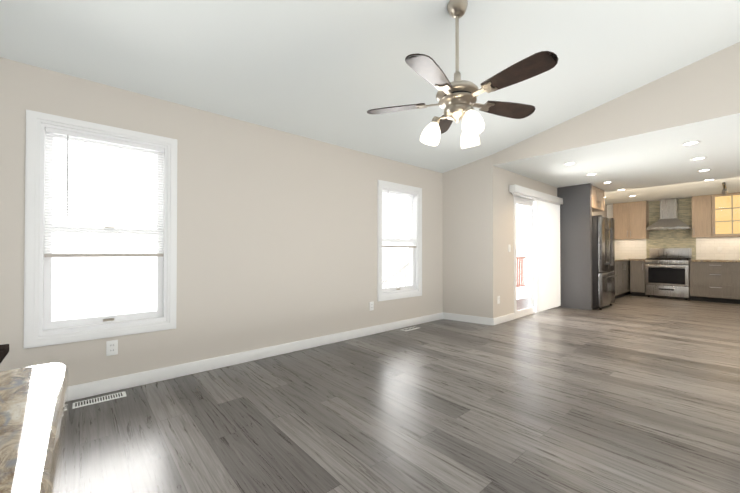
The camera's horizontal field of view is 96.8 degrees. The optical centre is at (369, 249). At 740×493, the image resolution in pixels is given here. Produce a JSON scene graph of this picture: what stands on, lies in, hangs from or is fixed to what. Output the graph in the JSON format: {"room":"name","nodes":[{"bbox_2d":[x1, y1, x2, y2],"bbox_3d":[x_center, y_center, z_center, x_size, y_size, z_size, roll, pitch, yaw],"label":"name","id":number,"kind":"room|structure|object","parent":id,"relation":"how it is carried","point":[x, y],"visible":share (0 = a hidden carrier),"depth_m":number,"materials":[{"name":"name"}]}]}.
{"room":"living room","nodes":[
{"label":"living room","id":0,"kind":"room"},
{"bbox_2d":[0,57,442,385],"bbox_3d":[-1.744,-0.095,2.896,7.840,2.390,0.200,1,-1,-41],"label":"wall","id":1,"kind":"structure","parent":0,"point":[276,237],"depth_m":3.16,"materials":[{"name":"beige paint"}]},
{"bbox_2d":[23,109,176,348],"bbox_3d":[-2.054,-0.136,2.585,0.905,1.625,0.180,1,-1,-41],"label":"window","id":2,"kind":"structure","parent":1,"relation":"in","point":[41,326],"depth_m":2.48,"materials":[{"name":"white"}]},
{"bbox_2d":[106,340,117,355],"bbox_3d":[-1.990,0.761,2.533,0.070,0.114,0.008,1,-1,-41],"label":"electrical outlet plate","id":3,"kind":"object","parent":1,"relation":"attached to","point":[112,347],"visible":1,"depth_m":2.53,"materials":[{"name":"white plastic"}]},
{"bbox_2d":[369,301,373,310],"bbox_3d":[0.022,0.744,4.297,0.070,0.114,0.008,1,-1,-41],"label":"electrical outlet plate","id":4,"kind":"object","parent":1,"relation":"attached to","point":[371,305],"visible":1,"depth_m":4.29,"materials":[{"name":"white plastic"}]},
{"bbox_2d":[377,180,421,300],"bbox_3d":[0.392,-0.115,4.729,0.903,1.625,0.180,1,-1,-41],"label":"window","id":5,"kind":"structure","parent":1,"relation":"in","point":[414,245],"depth_m":4.76,"materials":[{"name":"white"}]},
{"bbox_2d":[0,0,739,172],"bbox_3d":[0.267,-1.928,0.741,8.000,1.375,6.120,1,-1,-41],"label":"ceiling","id":6,"kind":"structure","parent":0,"point":[333,72],"depth_m":2.60,"materials":[{"name":"white paint"}]},
{"bbox_2d":[367,0,557,148],"bbox_3d":[0.609,-1.200,2.190,1.222,0.962,1.195,1,-1,-41],"label":"ceiling fan","id":7,"kind":"object","parent":6,"relation":"hanging from","point":[456,98],"visible":1,"depth_m":2.13,"materials":[{"name":"brown wood"}]},
{"bbox_2d":[59,293,739,492],"bbox_3d":[2.756,1.150,2.892,14.620,0.100,6.120,1,-1,-41],"label":"floor","id":8,"kind":"structure","parent":0,"point":[628,393],"depth_m":2.16,"materials":[{"name":"wood"}]},
{"bbox_2d":[0,363,67,492],"bbox_3d":[-0.049,0.605,-0.539,0.750,0.922,2.010,1,-1,-41],"label":"countertop","id":9,"kind":"structure","parent":8,"relation":"on","point":[33,405],"depth_m":0.29,"materials":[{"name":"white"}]},
{"bbox_2d":[0,344,8,362],"bbox_3d":[-1.190,0.701,0.521,0.713,0.750,1.060,1,-1,-41],"label":"table","id":10,"kind":"object","parent":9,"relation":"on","point":[4,350],"depth_m":1.10,"materials":[{"name":"black wood"}]},
{"bbox_2d":[72,391,126,408],"bbox_3d":[-1.961,1.093,2.388,0.300,0.004,0.110,1,-1,-41],"label":"floor vent","id":11,"kind":"object","parent":8,"relation":"in","point":[98,400],"visible":1,"depth_m":2.38,"materials":[{"name":"white plastic"}]},
{"bbox_2d":[401,326,418,330],"bbox_3d":[0.566,1.115,4.603,0.300,0.004,0.110,1,-1,-41],"label":"floor vent","id":12,"kind":"object","parent":8,"relation":"in","point":[410,328],"visible":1,"depth_m":4.61,"materials":[{"name":"white plastic"}]},
{"bbox_2d":[592,215,616,309],"bbox_3d":[4.420,0.254,6.597,0.905,1.765,0.736,1,-1,-41],"label":"fridge","id":13,"kind":"object","parent":8,"relation":"on","point":[603,266],"visible":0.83,"depth_m":6.17,"materials":[{"name":"silver metal"}]},
{"bbox_2d":[614,263,617,298],"bbox_3d":[5.106,0.709,7.357,1.093,0.870,0.530,1,-1,-41],"label":"base cabinet","id":14,"kind":"object","parent":8,"relation":"on","point":[616,264],"depth_m":7.43,"materials":[{"name":"grey wood"}]},
{"bbox_2d":[618,259,629,297],"bbox_3d":[5.839,0.716,8.000,1.090,0.870,0.530,1,-1,-41],"label":"base cabinet","id":15,"kind":"object","parent":8,"relation":"on","point":[622,277],"depth_m":7.88,"materials":[{"name":"grey wood"}]},
{"bbox_2d":[615,259,625,262],"bbox_3d":[5.712,0.259,7.876,2.696,0.040,0.555,1,-1,-41],"label":"countertop","id":16,"kind":"structure","parent":15,"relation":"on","point":[616,260],"depth_m":7.61,"materials":[{"name":"beige stone"}]},
{"bbox_2d":[629,259,645,296],"bbox_3d":[6.766,0.718,8.228,0.640,0.870,0.289,1,-1,-41],"label":"base cabinet","id":17,"kind":"object","parent":8,"relation":"on","point":[637,269],"depth_m":8.02,"materials":[{"name":"grey wood"}]},
{"bbox_2d":[645,248,691,299],"bbox_3d":[7.081,0.561,7.800,0.730,1.175,0.760,1,-1,-41],"label":"range","id":18,"kind":"object","parent":8,"relation":"on","point":[667,272],"visible":1,"depth_m":7.65,"materials":[{"name":"silver metal"}]},
{"bbox_2d":[689,263,739,303],"bbox_3d":[7.634,0.708,7.238,0.640,0.870,0.800,1,-1,-41],"label":"base cabinet","id":19,"kind":"object","parent":8,"relation":"on","point":[715,281],"depth_m":7.03,"materials":[{"name":"grey wood"}]},
{"bbox_2d":[689,259,739,262],"bbox_3d":[8.016,0.249,6.788,0.665,0.040,1.991,1,-1,-41],"label":"countertop","id":20,"kind":"structure","parent":19,"relation":"on","point":[692,260],"depth_m":7.05,"materials":[{"name":"beige stone"}]},
{"bbox_2d":[497,167,606,316],"bbox_3d":[4.353,-0.033,7.150,6.620,2.370,0.120,1,-1,-41],"label":"wall","id":21,"kind":"structure","parent":0,"point":[505,239],"depth_m":5.13,"materials":[{"name":"beige paint"}]},
{"bbox_2d":[68,306,558,400],"bbox_3d":[-0.402,1.052,3.400,10.298,0.105,0.794,1,-1,-41],"label":"baseboard","id":22,"kind":"structure","parent":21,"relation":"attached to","point":[85,390],"depth_m":3.19,"materials":[{"name":"white wood"}]},
{"bbox_2d":[514,195,550,318],"bbox_3d":[2.948,0.123,5.908,1.786,2.013,0.123,1,-1,-41],"label":"door frame","id":23,"kind":"structure","parent":21,"relation":"attached to","point":[527,202],"depth_m":5.75,"materials":[{"name":"white plastic"}]},
{"bbox_2d":[509,184,562,311],"bbox_3d":[2.985,0.046,5.790,2.030,2.095,0.100,1,-1,-41],"label":"vertical blinds","id":24,"kind":"object","parent":21,"relation":"attached to","point":[547,251],"visible":0.98,"depth_m":5.98,"materials":[{"name":"white fabric"}]},
{"bbox_2d":[592,186,604,211],"bbox_3d":[4.346,-1.005,6.687,0.935,0.425,0.562,1,-1,-41],"label":"upper cabinet","id":25,"kind":"object","parent":21,"relation":"attached to","point":[598,202],"visible":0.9,"depth_m":6.51,"materials":[{"name":"brown wood"}]},
{"bbox_2d":[557,183,591,309],"bbox_3d":[3.946,-0.046,6.341,0.100,2.360,0.560,1,-1,-41],"label":"wall","id":26,"kind":"structure","parent":0,"point":[576,249],"depth_m":6.27,"materials":[{"name":"grey paint"}]},
{"bbox_2d":[443,42,739,317],"bbox_3d":[3.236,-0.694,3.198,0.280,3.594,5.920,1,-1,-41],"label":"wall","id":27,"kind":"structure","parent":0,"point":[705,90],"depth_m":4.20,"materials":[{"name":"beige paint"}]},
{"bbox_2d":[498,117,739,204],"bbox_3d":[6.048,-1.297,5.230,6.620,0.120,5.260,1,-1,-41],"label":"ceiling","id":28,"kind":"structure","parent":0,"point":[655,167],"depth_m":4.92,"materials":[{"name":"white paint"}]},
{"bbox_2d":[563,162,575,164],"bbox_3d":[2.891,-1.237,4.750,0.163,0.007,0.163,0,-1,10],"label":"recessed light","id":29,"kind":"object","parent":28,"relation":"in","point":[569,163],"depth_m":4.74,"materials":[{"name":"white"}]},
{"bbox_2d":[681,141,700,145],"bbox_3d":[3.775,-1.246,3.862,0.163,0.007,0.163,0,-1,10],"label":"recessed light","id":30,"kind":"object","parent":28,"relation":"in","point":[683,144],"depth_m":3.87,"materials":[{"name":"white"}]},
{"bbox_2d":[690,157,706,159],"bbox_3d":[4.489,-1.240,4.489,0.163,0.007,0.163,0,-1,10],"label":"recessed light","id":31,"kind":"object","parent":28,"relation":"in","point":[697,158],"depth_m":4.49,"materials":[{"name":"white"}]},
{"bbox_2d":[721,182,727,194],"bbox_3d":[6.828,-1.139,6.325,0.900,0.173,0.090,1,-1,-41],"label":"track spotlight","id":32,"kind":"object","parent":28,"relation":"attached to","point":[724,191],"visible":1,"depth_m":6.30,"materials":[{"name":"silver metal"}]},
{"bbox_3d":[8.283,-0.038,7.097,0.120,2.360,5.140,1,-1,-41],"label":"wall","id":33,"kind":"structure","parent":0,"visible":0},
{"bbox_2d":[611,201,648,239],"bbox_3d":[6.743,-0.732,8.498,0.342,0.936,0.675,1,-1,-41],"label":"upper cabinet","id":34,"kind":"object","parent":33,"relation":"attached to","point":[631,219],"depth_m":8.35,"materials":[{"name":"brown wood"}]},
{"bbox_2d":[646,198,691,230],"bbox_3d":[7.177,-0.836,7.898,0.482,0.741,0.760,1,-1,-41],"label":"range hood","id":35,"kind":"object","parent":33,"relation":"attached to","point":[668,220],"visible":1,"depth_m":7.84,"materials":[{"name":"silver metal"}]},
{"bbox_2d":[615,198,739,259],"bbox_3d":[8.196,-0.038,7.100,0.007,2.360,5.019,1,-1,-41],"label":"tile backsplash","id":36,"kind":"structure","parent":33,"relation":"attached to","point":[704,248],"depth_m":7.90,"materials":[{"name":"tile"}]},
{"bbox_2d":[692,195,718,237],"bbox_3d":[7.621,-0.742,7.496,0.342,0.936,0.369,1,-1,-41],"label":"upper cabinet","id":37,"kind":"object","parent":33,"relation":"attached to","point":[705,223],"depth_m":7.39,"materials":[{"name":"brown wood"}]},
{"label":"outside","id":38,"kind":"structure","parent":0,"visible":0},
{"bbox_2d":[52,139,530,320],"bbox_3d":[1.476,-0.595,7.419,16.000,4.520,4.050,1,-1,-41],"label":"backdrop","id":39,"kind":"structure","parent":38,"point":[85,277],"depth_m":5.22,"materials":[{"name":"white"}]},
{"bbox_2d":[382,257,525,287],"bbox_3d":[2.198,0.745,7.470,5.830,1.700,0.185,1,-1,-41],"label":"deck railing","id":40,"kind":"object","parent":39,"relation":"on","point":[396,272],"depth_m":6.19,"materials":[{"name":"brown"}]}
]}

